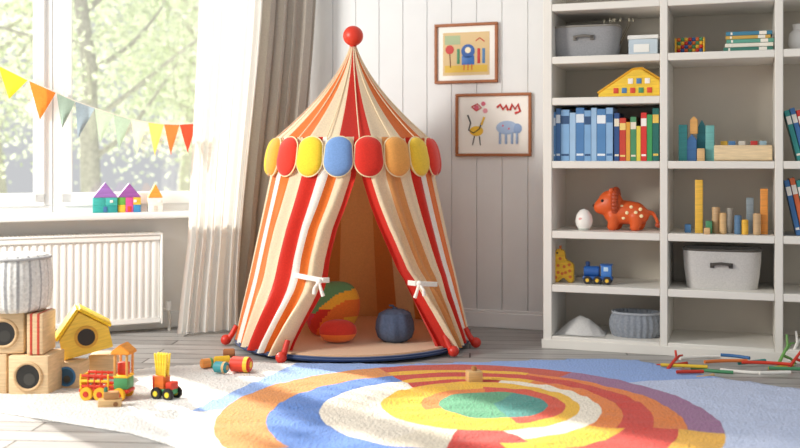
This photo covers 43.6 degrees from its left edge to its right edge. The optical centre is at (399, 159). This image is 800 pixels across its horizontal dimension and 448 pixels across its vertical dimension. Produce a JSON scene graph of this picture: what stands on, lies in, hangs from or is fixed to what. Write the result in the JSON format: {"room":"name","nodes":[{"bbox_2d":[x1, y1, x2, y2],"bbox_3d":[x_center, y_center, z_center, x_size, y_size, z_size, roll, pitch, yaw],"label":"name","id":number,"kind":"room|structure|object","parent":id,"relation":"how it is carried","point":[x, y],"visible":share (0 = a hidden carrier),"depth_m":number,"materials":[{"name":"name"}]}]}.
{"room":"children's room","nodes":[
{"label":"children's room","id":0,"kind":"room"},
{"bbox_2d":[0,89,309,310],"bbox_3d":[-2.328,-0.570,5.163,3.920,3.000,0.160,0,0,-25],"label":"wall","id":1,"kind":"structure","parent":0,"point":[174,230],"depth_m":5.52,"materials":[{"name":"paint"}]},
{"bbox_2d":[0,0,52,213],"bbox_3d":[-2.449,-0.565,5.057,1.312,1.710,0.131,0,0,-25],"label":"window","id":2,"kind":"structure","parent":1,"relation":"in","point":[40,200],"depth_m":5.28,"materials":[{"name":"paint"}]},
{"bbox_2d":[0,231,170,330],"bbox_3d":[-1.863,0.660,5.210,1.328,0.540,0.148,0,0,-25],"label":"radiator","id":3,"kind":"object","parent":1,"relation":"attached to","point":[117,276],"visible":0.8,"depth_m":5.30,"materials":[{"name":"metal"}]},
{"bbox_2d":[0,231,162,239],"bbox_3d":[-1.875,0.398,5.174,1.274,0.015,0.093,0,0,-25],"label":"grille","id":4,"kind":"object","parent":3,"relation":"attached to","point":[151,235],"depth_m":5.27,"materials":[{"name":"metal"}]},
{"bbox_2d":[0,210,188,221],"bbox_3d":[-1.893,0.297,5.200,2.580,0.035,0.200,0,0,-25],"label":"windowsill","id":5,"kind":"structure","parent":1,"relation":"attached to","point":[61,216],"depth_m":5.23,"materials":[{"name":"paint"}]},
{"bbox_2d":[93,183,116,212],"bbox_3d":[-1.571,0.201,5.327,0.125,0.159,0.063,0,0,-20],"label":"house","id":6,"kind":"object","parent":5,"relation":"on","point":[104,199],"visible":1,"depth_m":5.30,"materials":[{"name":"teal wood"}]},
{"bbox_2d":[117,183,140,211],"bbox_3d":[-1.458,0.203,5.380,0.120,0.154,0.063,0,0,-20],"label":"house","id":7,"kind":"object","parent":5,"relation":"on","point":[128,200],"visible":1,"depth_m":5.36,"materials":[{"name":"multicoloured wood"}]},
{"bbox_2d":[147,184,162,211],"bbox_3d":[-1.332,0.206,5.438,0.078,0.149,0.063,0,0,-20],"label":"house","id":8,"kind":"object","parent":5,"relation":"on","point":[154,199],"visible":1,"depth_m":5.41,"materials":[{"name":"white wood"}]},
{"bbox_2d":[0,66,192,153],"bbox_3d":[-1.687,-0.315,5.219,1.299,0.581,0.024,0,0,-25],"label":"garland","id":9,"kind":"object","parent":1,"relation":"hanging from","point":[42,95],"visible":0.98,"depth_m":5.26,"materials":[{"name":"fabric"}]},
{"bbox_2d":[56,311,178,331],"bbox_3d":[-2.305,0.885,5.077,3.890,0.090,0.020,0,0,-25],"label":"baseboard","id":10,"kind":"structure","parent":1,"relation":"attached to","point":[174,314],"depth_m":5.51,"materials":[{"name":"paint"}]},
{"bbox_2d":[52,0,189,212],"bbox_3d":[-1.328,-0.565,5.580,1.154,1.710,0.131,0,0,-25],"label":"window","id":11,"kind":"structure","parent":1,"relation":"in","point":[64,199],"depth_m":5.33,"materials":[{"name":"paint"}]},
{"bbox_3d":[-1.904,-1.490,5.117,2.850,0.026,0.283,0,0,-25],"label":"curtain rod","id":12,"kind":"object","parent":1,"relation":"attached to","visible":0},
{"bbox_2d":[177,0,262,334],"bbox_3d":[-0.957,-0.278,5.367,0.492,2.385,0.061,0,0,-25],"label":"sheer curtain","id":13,"kind":"object","parent":12,"relation":"hanging from","point":[229,31],"visible":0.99,"depth_m":5.36,"materials":[{"name":"white fabric"}]},
{"bbox_2d":[238,0,315,321],"bbox_3d":[-0.743,-0.278,5.582,0.620,2.385,0.071,0,0,-25],"label":"curtain","id":14,"kind":"object","parent":12,"relation":"hanging from","point":[283,77],"visible":0.37,"depth_m":5.59,"materials":[{"name":"fabric"}]},
{"bbox_2d":[0,327,799,447],"bbox_3d":[-0.300,0.955,2.750,7.800,0.050,6.700,0,0,0],"label":"floor","id":15,"kind":"structure","parent":0,"point":[497,344],"depth_m":4.66,"materials":[{"name":"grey wood"}]},
{"bbox_2d":[223,348,234,356],"bbox_3d":[-0.807,0.910,4.721,0.055,0.040,0.040,0,0,-10],"label":"wooden peg","id":16,"kind":"object","parent":15,"relation":"on","point":[230,351],"visible":0.89,"depth_m":4.71,"materials":[{"name":"brown wood"}]},
{"bbox_2d":[221,26,480,362],"bbox_3d":[-0.272,0.119,5.115,1.271,1.613,1.200,0,0,-9],"label":"tent","id":17,"kind":"object","parent":15,"relation":"on","point":[352,197],"visible":0.98,"depth_m":4.79,"materials":[{"name":"fabric"}]},
{"bbox_2d":[235,137,358,355],"bbox_3d":[-0.514,0.395,5.152,0.642,1.010,1.126,0,0,0],"label":"curtain","id":18,"kind":"object","parent":17,"relation":"hanging from","point":[308,237],"depth_m":4.73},
{"bbox_2d":[307,281,359,335],"bbox_3d":[-0.340,0.752,5.082,0.273,0.270,0.172,0,0,-6],"label":"cushion","id":19,"kind":"object","parent":17,"relation":"on","point":[341,300],"visible":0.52,"depth_m":5.01,"materials":[{"name":"fabric"}]},
{"bbox_2d":[319,319,356,342],"bbox_3d":[-0.301,0.831,4.860,0.184,0.110,0.129,0,0,0],"label":"cushion","id":20,"kind":"object","parent":17,"relation":"on","point":[336,330],"visible":1,"depth_m":4.81,"materials":[{"name":"fabric"}]},
{"bbox_2d":[375,304,414,342],"bbox_3d":[-0.025,0.797,4.898,0.192,0.182,0.191,0,0,0],"label":"pouf","id":21,"kind":"object","parent":17,"relation":"on","point":[393,325],"visible":1,"depth_m":4.83,"materials":[{"name":"fabric"}]},
{"bbox_2d":[357,137,468,349],"bbox_3d":[0.058,0.395,5.195,0.596,1.010,1.039,0,0,0],"label":"curtain","id":22,"kind":"object","parent":17,"relation":"hanging from","point":[405,261],"depth_m":4.82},
{"bbox_2d":[0,359,799,447],"bbox_3d":[0.287,0.920,3.594,3.411,0.016,2.587,0,0,45],"label":"rug","id":23,"kind":"object","parent":15,"relation":"on","point":[532,403],"visible":0.94,"depth_m":3.71,"materials":[{"name":"carpet"}]},
{"bbox_2d":[0,354,11,393],"bbox_3d":[-1.632,0.848,4.020,0.165,0.165,0.165,0,0,0],"label":"cube","id":24,"kind":"object","parent":23,"relation":"on","point":[4,358],"visible":0.41,"depth_m":3.94,"materials":[{"name":"brown wood"}]},
{"bbox_2d":[0,312,30,353],"bbox_3d":[-1.568,0.684,4.016,0.160,0.160,0.168,0,0,-3],"label":"cube","id":25,"kind":"object","parent":24,"relation":"on","point":[13,327],"visible":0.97,"depth_m":3.94,"materials":[{"name":"brown wood"}]},
{"bbox_2d":[0,251,52,313],"bbox_3d":[-1.540,0.489,4.020,0.276,0.226,0.276,0,0,5],"label":"basket","id":26,"kind":"object","parent":25,"relation":"on","point":[26,277],"visible":1,"depth_m":3.92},
{"bbox_2d":[9,349,63,393],"bbox_3d":[-1.452,0.849,3.996,0.162,0.162,0.170,0,0,4],"label":"cube","id":27,"kind":"object","parent":23,"relation":"on","point":[28,374],"visible":0.99,"depth_m":3.92,"materials":[{"name":"brown wood"}]},
{"bbox_2d":[27,308,55,354],"bbox_3d":[-1.434,0.684,4.000,0.064,0.162,0.152,0,0,0],"label":"wooden block","id":28,"kind":"object","parent":27,"relation":"on","point":[41,325],"visible":0.91,"depth_m":3.93,"materials":[{"name":"brown wood"}]},
{"bbox_2d":[62,358,89,387],"bbox_3d":[-1.345,0.876,4.097,0.108,0.108,0.114,0,0,6],"label":"cube","id":29,"kind":"object","parent":23,"relation":"on","point":[72,368],"visible":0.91,"depth_m":4.04,"materials":[{"name":"brown wood"}]},
{"bbox_2d":[56,304,112,359],"bbox_3d":[-1.324,0.716,4.184,0.230,0.210,0.150,0,0,-20],"label":"birdhouse","id":30,"kind":"object","parent":29,"relation":"on","point":[83,331],"visible":1,"depth_m":4.12,"materials":[{"name":"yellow wood"}]},
{"bbox_2d":[89,351,118,378],"bbox_3d":[-1.261,0.876,4.260,0.108,0.108,0.108,0,0,-5],"label":"cube","id":31,"kind":"object","parent":23,"relation":"on","point":[99,360],"visible":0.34,"depth_m":4.21,"materials":[{"name":"brown wood"}]},
{"bbox_2d":[79,342,136,400],"bbox_3d":[-1.128,0.814,3.858,0.206,0.216,0.099,0,0,8],"label":"train","id":32,"kind":"object","parent":23,"relation":"on","point":[123,382],"visible":0.81,"depth_m":3.83,"materials":[{"name":"multicoloured wood"}]},
{"bbox_2d":[98,387,121,407],"bbox_3d":[-1.083,0.884,3.735,0.085,0.075,0.050,0,0,-12],"label":"block","id":33,"kind":"object","parent":23,"relation":"on","point":[110,398],"visible":1,"depth_m":3.72,"materials":[{"name":"brown wood"}]},
{"bbox_2d":[151,352,181,400],"bbox_3d":[-0.907,0.834,3.861,0.117,0.175,0.073,0,0,25],"label":"tractor","id":34,"kind":"object","parent":23,"relation":"on","point":[162,386],"visible":1,"depth_m":3.85,"materials":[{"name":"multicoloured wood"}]},
{"bbox_2d":[200,358,213,367],"bbox_3d":[-0.850,0.895,4.408,0.057,0.043,0.043,0,0,-35],"label":"wooden peg","id":35,"kind":"object","parent":23,"relation":"on","point":[207,362],"visible":0.94,"depth_m":4.39,"materials":[{"name":"brown wood"}]},
{"bbox_2d":[213,361,228,372],"bbox_3d":[-0.770,0.892,4.305,0.062,0.049,0.049,0,0,20],"label":"wooden peg","id":36,"kind":"object","parent":23,"relation":"on","point":[218,366],"visible":1,"depth_m":4.29,"materials":[{"name":"teal wood"}]},
{"bbox_2d":[214,355,229,362],"bbox_3d":[-0.804,0.900,4.515,0.070,0.032,0.032,0,0,-20],"label":"wooden peg","id":37,"kind":"object","parent":23,"relation":"on","point":[226,358],"visible":0.7,"depth_m":4.50,"materials":[{"name":"yellow wood"}]},
{"bbox_2d":[229,356,252,372],"bbox_3d":[-0.687,0.884,4.325,0.092,0.066,0.066,0,0,14],"label":"wooden peg","id":38,"kind":"object","parent":23,"relation":"on","point":[236,364],"visible":1,"depth_m":4.30,"materials":[{"name":"red wood"}]},
{"bbox_2d":[465,366,482,381],"bbox_3d":[0.307,0.888,4.152,0.062,0.064,0.050,0,0,-12],"label":"wooden block","id":39,"kind":"object","parent":23,"relation":"on","point":[473,375],"visible":1,"depth_m":4.13,"materials":[{"name":"brown wood"}]},
{"bbox_2d":[676,370,703,373],"bbox_3d":[1.243,0.907,4.286,0.120,0.015,0.015,0,0,-5],"label":"wooden stick","id":40,"kind":"object","parent":23,"relation":"on","point":[677,371],"visible":1,"depth_m":4.28,"materials":[{"name":"red wood"}]},
{"bbox_2d":[542,0,799,363],"bbox_3d":[1.553,-0.245,4.881,1.656,2.350,0.428,0,0,19],"label":"bookcase","id":41,"kind":"object","parent":15,"relation":"on","point":[745,95],"visible":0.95,"depth_m":5.00,"materials":[{"name":"paint"}]},
{"bbox_2d":[554,112,555,160],"bbox_3d":[0.791,-0.117,5.078,0.033,0.245,0.191,0,0,19],"label":"book","id":42,"kind":"object","parent":41,"relation":"on","point":[554,112],"visible":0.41,"depth_m":4.98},
{"bbox_2d":[556,108,563,160],"bbox_3d":[0.819,-0.126,5.069,0.023,0.262,0.191,0,0,19],"label":"book","id":43,"kind":"object","parent":41,"relation":"on","point":[558,110],"visible":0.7,"depth_m":4.98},
{"bbox_2d":[555,245,574,282],"bbox_3d":[0.826,0.523,5.038,0.100,0.184,0.058,0,0,19],"label":"toy","id":44,"kind":"object","parent":41,"relation":"on","point":[564,268],"visible":1,"depth_m":5.02,"materials":[{"name":"yellow wood"}]},
{"bbox_2d":[561,110,575,160],"bbox_3d":[0.851,-0.122,5.058,0.044,0.255,0.191,0,0,19],"label":"book","id":45,"kind":"object","parent":41,"relation":"on","point":[565,114],"visible":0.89,"depth_m":4.97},
{"bbox_2d":[570,113,575,160],"bbox_3d":[0.887,-0.115,5.046,0.030,0.240,0.190,0,0,19],"label":"book","id":46,"kind":"object","parent":41,"relation":"on","point":[572,115],"visible":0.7,"depth_m":4.96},
{"bbox_2d":[556,316,608,336],"bbox_3d":[0.916,0.825,5.031,0.240,0.084,0.200,0,0,19],"label":"cloth","id":47,"kind":"object","parent":41,"relation":"on","point":[580,325],"visible":1,"depth_m":4.98,"materials":[{"name":"fabric"}]},
{"bbox_2d":[576,108,589,160],"bbox_3d":[0.921,-0.127,5.034,0.040,0.264,0.191,0,0,19],"label":"book","id":48,"kind":"object","parent":41,"relation":"on","point":[579,111],"visible":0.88,"depth_m":4.94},
{"bbox_2d":[575,209,592,229],"bbox_3d":[0.921,0.297,5.008,0.088,0.106,0.088,0,0,19],"label":"toy","id":49,"kind":"object","parent":41,"relation":"on","point":[583,220],"visible":1,"depth_m":4.98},
{"bbox_2d":[584,110,590,160],"bbox_3d":[0.956,-0.120,5.021,0.033,0.250,0.191,0,0,19],"label":"book","id":50,"kind":"object","parent":41,"relation":"on","point":[587,113],"visible":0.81,"depth_m":4.93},
{"bbox_2d":[555,24,622,56],"bbox_3d":[0.945,-0.590,5.062,0.349,0.160,0.272,0,0,19],"label":"storage basket","id":51,"kind":"object","parent":41,"relation":"on","point":[592,39],"visible":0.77,"depth_m":4.96,"materials":[{"name":"fabric"}]},
{"bbox_2d":[591,108,598,160],"bbox_3d":[0.986,-0.126,5.012,0.026,0.262,0.190,0,0,19],"label":"book","id":52,"kind":"object","parent":41,"relation":"on","point":[593,110],"visible":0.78,"depth_m":4.92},
{"bbox_2d":[583,261,612,284],"bbox_3d":[0.983,0.560,4.965,0.145,0.110,0.075,0,0,19],"label":"train","id":53,"kind":"object","parent":41,"relation":"on","point":[591,273],"visible":1,"depth_m":4.94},
{"bbox_2d":[597,109,605,160],"bbox_3d":[1.019,-0.123,5.000,0.044,0.256,0.191,0,0,19],"label":"book","id":54,"kind":"object","parent":41,"relation":"on","point":[601,113],"visible":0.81,"depth_m":4.91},
{"bbox_2d":[606,107,617,160],"bbox_3d":[1.057,-0.126,4.987,0.033,0.262,0.191,0,0,19],"label":"book","id":55,"kind":"object","parent":41,"relation":"on","point":[610,112],"visible":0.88,"depth_m":4.90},
{"bbox_2d":[614,113,623,160],"bbox_3d":[1.090,-0.113,4.976,0.025,0.235,0.191,0,0,19],"label":"book","id":56,"kind":"object","parent":41,"relation":"on","point":[617,116],"visible":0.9,"depth_m":4.89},
{"bbox_2d":[620,118,629,160],"bbox_3d":[1.117,-0.100,4.966,0.030,0.210,0.191,0,0,19],"label":"book","id":57,"kind":"object","parent":41,"relation":"on","point":[623,121],"visible":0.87,"depth_m":4.88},
{"bbox_2d":[593,187,659,230],"bbox_3d":[1.127,0.242,4.970,0.331,0.217,0.159,0,0,28],"label":"dinosaur","id":58,"kind":"object","parent":41,"relation":"on","point":[617,211],"visible":0.99,"depth_m":4.94},
{"bbox_2d":[626,122,629,160],"bbox_3d":[1.141,-0.090,4.958,0.020,0.190,0.190,0,0,19],"label":"book","id":59,"kind":"object","parent":41,"relation":"on","point":[627,123],"visible":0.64,"depth_m":4.87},
{"bbox_2d":[597,67,659,96],"bbox_3d":[1.123,-0.380,4.894,0.313,0.146,0.053,0,0,19],"label":"toy garage","id":60,"kind":"object","parent":41,"relation":"on","point":[639,81],"visible":0.96,"depth_m":4.86,"materials":[{"name":"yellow wood"}]},
{"bbox_2d":[609,308,659,338],"bbox_3d":[1.171,0.809,4.964,0.266,0.121,0.211,0,0,19],"label":"storage basket","id":61,"kind":"object","parent":41,"relation":"on","point":[623,322],"visible":0.94,"depth_m":4.88,"materials":[{"name":"fabric"}]},
{"bbox_2d":[630,117,639,160],"bbox_3d":[1.165,-0.102,4.950,0.028,0.215,0.191,0,0,19],"label":"book","id":62,"kind":"object","parent":41,"relation":"on","point":[634,121],"visible":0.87,"depth_m":4.86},
{"bbox_2d":[636,126,640,160],"bbox_3d":[1.188,-0.080,4.942,0.020,0.170,0.190,0,0,19],"label":"book","id":63,"kind":"object","parent":41,"relation":"on","point":[638,128],"visible":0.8,"depth_m":4.85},
{"bbox_2d":[628,34,659,53],"bbox_3d":[1.220,-0.562,4.989,0.148,0.105,0.168,0,0,19],"label":"storage box","id":64,"kind":"object","parent":41,"relation":"on","point":[638,44],"visible":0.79,"depth_m":4.91,"materials":[{"name":"paint"}]},
{"bbox_2d":[641,112,649,160],"bbox_3d":[1.212,-0.113,4.934,0.028,0.235,0.191,0,0,19],"label":"book","id":65,"kind":"object","parent":41,"relation":"on","point":[643,115],"visible":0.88,"depth_m":4.84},
{"bbox_2d":[647,114,651,160],"bbox_3d":[1.238,-0.107,4.925,0.025,0.225,0.190,0,0,19],"label":"book","id":66,"kind":"object","parent":41,"relation":"on","point":[649,117],"visible":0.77,"depth_m":4.83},
{"bbox_2d":[652,108,659,160],"bbox_3d":[1.265,-0.122,4.915,0.030,0.255,0.191,0,0,19],"label":"book","id":67,"kind":"object","parent":41,"relation":"on","point":[655,111],"visible":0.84,"depth_m":4.83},
{"bbox_2d":[679,125,686,160],"bbox_3d":[1.368,-0.083,4.833,0.040,0.175,0.035,0,0,19],"label":"building block","id":68,"kind":"object","parent":41,"relation":"on","point":[682,128],"visible":0.96,"depth_m":4.82,"materials":[{"name":"teal wood"}]},
{"bbox_2d":[675,37,704,52],"bbox_3d":[1.404,-0.552,4.841,0.140,0.084,0.060,0,0,19],"label":"toy","id":69,"kind":"object","parent":41,"relation":"on","point":[682,43],"visible":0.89,"depth_m":4.83,"materials":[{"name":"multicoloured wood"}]},
{"bbox_2d":[687,134,696,160],"bbox_3d":[1.407,-0.059,4.819,0.045,0.128,0.035,0,0,19],"label":"building block","id":70,"kind":"object","parent":41,"relation":"on","point":[691,141],"visible":0.91,"depth_m":4.80,"materials":[{"name":"blue wood"}]},
{"bbox_2d":[690,116,697,133],"bbox_3d":[1.416,-0.168,4.816,0.036,0.084,0.035,0,0,19],"label":"building block","id":71,"kind":"object","parent":70,"relation":"on","point":[693,121],"visible":1,"depth_m":4.80,"materials":[{"name":"brown wood"}]},
{"bbox_2d":[695,180,702,232],"bbox_3d":[1.438,0.223,4.809,0.036,0.255,0.035,0,0,19],"label":"building block","id":72,"kind":"object","parent":41,"relation":"on","point":[698,183],"visible":1,"depth_m":4.79,"materials":[{"name":"yellow wood"}]},
{"bbox_2d":[697,148,704,160],"bbox_3d":[1.432,-0.025,4.758,0.035,0.060,0.035,0,0,19],"label":"building block","id":73,"kind":"object","parent":41,"relation":"on","point":[700,151],"visible":0.98,"depth_m":4.74,"materials":[{"name":"brown wood"}]},
{"bbox_2d":[697,120,705,160],"bbox_3d":[1.462,-0.094,4.842,0.045,0.198,0.035,0,0,19],"label":"building block","id":74,"kind":"object","parent":41,"relation":"on","point":[701,136],"visible":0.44,"depth_m":4.83,"materials":[{"name":"teal wood"}]},
{"bbox_2d":[706,125,713,160],"bbox_3d":[1.480,-0.080,4.773,0.040,0.170,0.035,0,0,19],"label":"building block","id":75,"kind":"object","parent":41,"relation":"on","point":[709,128],"visible":0.96,"depth_m":4.76,"materials":[{"name":"teal wood"}]},
{"bbox_2d":[712,207,719,232],"bbox_3d":[1.512,0.287,4.783,0.038,0.125,0.038,0,0,19],"label":"building block","id":76,"kind":"object","parent":41,"relation":"on","point":[715,210],"visible":0.97,"depth_m":4.77,"materials":[{"name":"brown wood"}]},
{"bbox_2d":[682,245,761,289],"bbox_3d":[1.558,0.520,4.840,0.369,0.190,0.272,0,0,19],"label":"storage basket","id":77,"kind":"object","parent":41,"relation":"on","point":[705,266],"visible":1,"depth_m":4.75,"materials":[{"name":"fabric"}]},
{"bbox_2d":[719,213,726,233],"bbox_3d":[1.529,0.300,4.735,0.032,0.100,0.032,0,0,19],"label":"building block","id":78,"kind":"object","parent":41,"relation":"on","point":[722,216],"visible":1,"depth_m":4.72,"materials":[{"name":"brown wood"}]},
{"bbox_2d":[726,208,733,232],"bbox_3d":[1.581,0.290,4.791,0.034,0.120,0.034,0,0,19],"label":"building block","id":79,"kind":"object","parent":41,"relation":"on","point":[730,211],"visible":0.94,"depth_m":4.78,"materials":[{"name":"grey wood"}]},
{"bbox_2d":[734,215,741,233],"bbox_3d":[1.593,0.305,4.713,0.034,0.090,0.034,0,0,19],"label":"building block","id":80,"kind":"object","parent":41,"relation":"on","point":[737,218],"visible":1,"depth_m":4.70,"materials":[{"name":"blue wood"}]},
{"bbox_2d":[714,145,771,160],"bbox_3d":[1.633,-0.033,4.762,0.260,0.075,0.120,0,0,19],"label":"wooden box","id":81,"kind":"object","parent":41,"relation":"on","point":[721,152],"visible":0.87,"depth_m":4.71,"materials":[{"name":"brown wood"}]},
{"bbox_2d":[742,220,747,234],"bbox_3d":[1.619,0.315,4.693,0.030,0.070,0.030,0,0,19],"label":"building block","id":82,"kind":"object","parent":41,"relation":"on","point":[744,222],"visible":1,"depth_m":4.68,"materials":[{"name":"yellow wood"}]},
{"bbox_2d":[723,46,772,50],"bbox_3d":[1.658,-0.520,4.764,0.220,0.020,0.161,0,0,19],"label":"book","id":83,"kind":"object","parent":41,"relation":"on","point":[762,47],"visible":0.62,"depth_m":4.69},
{"bbox_2d":[725,42,772,47],"bbox_3d":[1.662,-0.540,4.763,0.215,0.018,0.161,0,0,19],"label":"book","id":84,"kind":"object","parent":83,"relation":"on","point":[760,44],"visible":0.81,"depth_m":4.69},
{"bbox_2d":[726,38,773,43],"bbox_3d":[1.666,-0.559,4.761,0.210,0.018,0.161,0,0,19],"label":"book","id":85,"kind":"object","parent":84,"relation":"on","point":[758,40],"visible":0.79,"depth_m":4.68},
{"bbox_2d":[726,34,770,39],"bbox_3d":[1.658,-0.577,4.764,0.200,0.016,0.161,0,0,19],"label":"book","id":86,"kind":"object","parent":85,"relation":"on","point":[768,35],"visible":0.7,"depth_m":4.69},
{"bbox_2d":[726,30,771,37],"bbox_3d":[1.662,-0.595,4.763,0.205,0.018,0.161,0,0,19],"label":"book","id":87,"kind":"object","parent":86,"relation":"on","point":[766,32],"visible":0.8,"depth_m":4.69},
{"bbox_2d":[746,198,753,232],"bbox_3d":[1.673,0.265,4.780,0.034,0.170,0.035,0,0,19],"label":"building block","id":88,"kind":"object","parent":41,"relation":"on","point":[749,201],"visible":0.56,"depth_m":4.76,"materials":[{"name":"grey wood"}]},
{"bbox_2d":[753,213,760,234],"bbox_3d":[1.673,0.300,4.685,0.036,0.100,0.036,0,0,19],"label":"building block","id":89,"kind":"object","parent":41,"relation":"on","point":[756,216],"visible":1,"depth_m":4.67,"materials":[{"name":"brown wood"}]},
{"bbox_2d":[760,189,767,234],"bbox_3d":[1.716,0.242,4.713,0.034,0.215,0.035,0,0,19],"label":"building block","id":90,"kind":"object","parent":41,"relation":"on","point":[763,192],"visible":0.91,"depth_m":4.70,"materials":[{"name":"orange wood"}]},
{"bbox_2d":[783,179,799,235],"bbox_3d":[1.847,0.221,4.715,0.075,0.258,0.191,0,0,19],"label":"book","id":91,"kind":"object","parent":41,"relation":"on","point":[786,183],"visible":0.98,"depth_m":4.63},
{"bbox_2d":[783,110,799,160],"bbox_3d":[1.849,-0.114,4.714,0.079,0.238,0.191,0,0,19],"label":"book","id":92,"kind":"object","parent":41,"relation":"on","point":[787,117],"visible":0.97,"depth_m":4.63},
{"bbox_2d":[788,24,799,48],"bbox_3d":[1.864,-0.573,4.683,0.090,0.125,0.090,0,0,0],"label":"vase","id":93,"kind":"object","parent":41,"relation":"on","point":[794,36],"visible":0.82,"depth_m":4.66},
{"bbox_2d":[788,177,799,225],"bbox_3d":[1.871,0.216,4.707,0.077,0.268,0.191,0,0,19],"label":"book","id":94,"kind":"object","parent":41,"relation":"on","point":[791,180],"visible":0.96,"depth_m":4.62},
{"bbox_2d":[789,108,799,148],"bbox_3d":[1.873,-0.119,4.706,0.081,0.247,0.191,0,0,19],"label":"book","id":95,"kind":"object","parent":41,"relation":"on","point":[791,110],"visible":0.86,"depth_m":4.62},
{"bbox_2d":[666,350,683,368],"bbox_3d":[1.219,0.886,4.433,0.117,0.084,0.023,0,0,-35],"label":"toy","id":96,"kind":"object","parent":15,"relation":"on","point":[676,358],"visible":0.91,"depth_m":4.43,"materials":[{"name":"red wood"}]},
{"bbox_2d":[661,363,707,367],"bbox_3d":[1.252,0.907,4.408,0.200,0.015,0.015,0,0,12],"label":"wooden stick","id":97,"kind":"object","parent":15,"relation":"on","point":[662,364],"visible":1,"depth_m":4.40,"materials":[{"name":"yellow wood"}]},
{"bbox_2d":[679,355,719,359],"bbox_3d":[1.353,0.891,4.520,0.203,0.014,0.027,0,0,-14],"label":"wooden stick","id":98,"kind":"object","parent":15,"relation":"on","point":[695,356],"visible":0.98,"depth_m":4.52,"materials":[{"name":"white wood"}]},
{"bbox_2d":[690,368,732,373],"bbox_3d":[1.366,0.922,4.381,0.183,0.014,0.027,0,0,28],"label":"wooden stick","id":99,"kind":"object","parent":15,"relation":"on","point":[704,369],"visible":0.93,"depth_m":4.37,"materials":[{"name":"green wood"}]},
{"bbox_2d":[704,359,747,363],"bbox_3d":[1.443,0.891,4.434,0.203,0.014,0.027,0,0,-8],"label":"wooden stick","id":100,"kind":"object","parent":15,"relation":"on","point":[715,360],"visible":0.99,"depth_m":4.43,"materials":[{"name":"orange wood"}]},
{"bbox_2d":[721,353,749,359],"bbox_3d":[1.523,0.891,4.542,0.134,0.014,0.027,0,0,35],"label":"wooden stick","id":101,"kind":"object","parent":15,"relation":"on","point":[722,354],"visible":0.98,"depth_m":4.54,"materials":[{"name":"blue wood"}]},
{"bbox_2d":[720,368,758,373],"bbox_3d":[1.491,0.922,4.361,0.183,0.014,0.027,0,0,22],"label":"wooden stick","id":102,"kind":"object","parent":15,"relation":"on","point":[733,370],"visible":0.8,"depth_m":4.35,"materials":[{"name":"white wood"}]},
{"bbox_2d":[742,360,789,365],"bbox_3d":[1.607,0.891,4.393,0.203,0.014,0.027,0,0,14],"label":"wooden stick","id":103,"kind":"object","parent":15,"relation":"on","point":[743,361],"visible":1,"depth_m":4.39,"materials":[{"name":"brown wood"}]},
{"bbox_2d":[759,370,790,374],"bbox_3d":[1.600,0.907,4.266,0.140,0.015,0.015,0,0,-6],"label":"wooden stick","id":104,"kind":"object","parent":15,"relation":"on","point":[788,371],"visible":1,"depth_m":4.26,"materials":[{"name":"white wood"}]},
{"bbox_2d":[769,366,799,370],"bbox_3d":[1.708,0.907,4.346,0.200,0.015,0.015,0,0,10],"label":"wooden stick","id":105,"kind":"object","parent":15,"relation":"on","point":[770,367],"visible":1,"depth_m":4.35,"materials":[{"name":"green wood"}]},
{"bbox_2d":[777,334,796,365],"bbox_3d":[1.744,0.858,4.519,0.120,0.139,0.023,0,0,-26],"label":"toy","id":106,"kind":"object","parent":15,"relation":"on","point":[788,344],"visible":0.89,"depth_m":4.51,"materials":[{"name":"green wood"}]},
{"bbox_2d":[310,0,542,311],"bbox_3d":[1.462,-0.570,5.279,4.224,3.000,0.102,0,0,19],"label":"wall","id":107,"kind":"structure","parent":0,"point":[492,206],"depth_m":5.60,"materials":[{"name":"paint"}]},
{"bbox_2d":[434,22,497,83],"bbox_3d":[0.369,-0.597,5.589,0.365,0.335,0.022,0,0,19],"label":"picture frame","id":108,"kind":"object","parent":107,"relation":"attached to","point":[463,52],"visible":1,"depth_m":5.59,"materials":[{"name":"brown wood"}]},
{"bbox_2d":[455,92,531,155],"bbox_3d":[0.515,-0.195,5.539,0.430,0.350,0.023,0,0,19],"label":"picture frame","id":109,"kind":"object","parent":107,"relation":"attached to","point":[486,124],"visible":1,"depth_m":5.54,"materials":[{"name":"paper"}]},
{"bbox_2d":[464,308,542,330],"bbox_3d":[1.404,0.880,5.238,4.100,0.100,0.016,0,0,19],"label":"baseboard","id":110,"kind":"structure","parent":107,"relation":"attached to","point":[488,318],"depth_m":5.52,"materials":[{"name":"paint"}]},
{"label":"outside","id":111,"kind":"structure","parent":0,"visible":0},
{"bbox_3d":[-6.000,1.155,16.000,22.000,0.050,19.000,0,0,0],"label":"lawn","id":112,"kind":"structure","parent":111,"visible":0},
{"bbox_2d":[0,0,146,192],"bbox_3d":[-4.856,-1.924,12.456,3.773,6.142,3.649,0,0,-42],"label":"tree","id":113,"kind":"object","parent":112,"relation":"on","point":[9,40],"visible":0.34,"depth_m":12.39,"materials":[{"name":"green plant"}]},
{"bbox_2d":[0,0,190,188],"bbox_3d":[-5.804,-2.251,16.483,5.228,6.786,5.178,0,0,35],"label":"tree","id":114,"kind":"object","parent":112,"relation":"on","point":[101,17],"visible":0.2,"depth_m":16.55,"materials":[{"name":"green plant"}]},
{"bbox_2d":[0,0,198,191],"bbox_3d":[-3.270,-1.584,10.641,4.220,5.450,2.978,0,0,19],"label":"tree","id":115,"kind":"object","parent":112,"relation":"on","point":[90,176],"visible":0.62,"depth_m":10.36,"materials":[{"name":"green plant"}]},
{"bbox_2d":[72,0,197,190],"bbox_3d":[-3.751,-2.364,18.058,5.689,7.244,5.060,0,0,-26],"label":"tree","id":116,"kind":"object","parent":112,"relation":"on","point":[185,170],"visible":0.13,"depth_m":17.67,"materials":[{"name":"green plant"}]},
{"bbox_2d":[73,0,198,176],"bbox_3d":[-2.447,-1.744,14.306,4.600,5.752,4.464,0,0,8],"label":"tree","id":117,"kind":"object","parent":112,"relation":"on","point":[188,107],"visible":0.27,"depth_m":13.68,"materials":[{"name":"green plant"}]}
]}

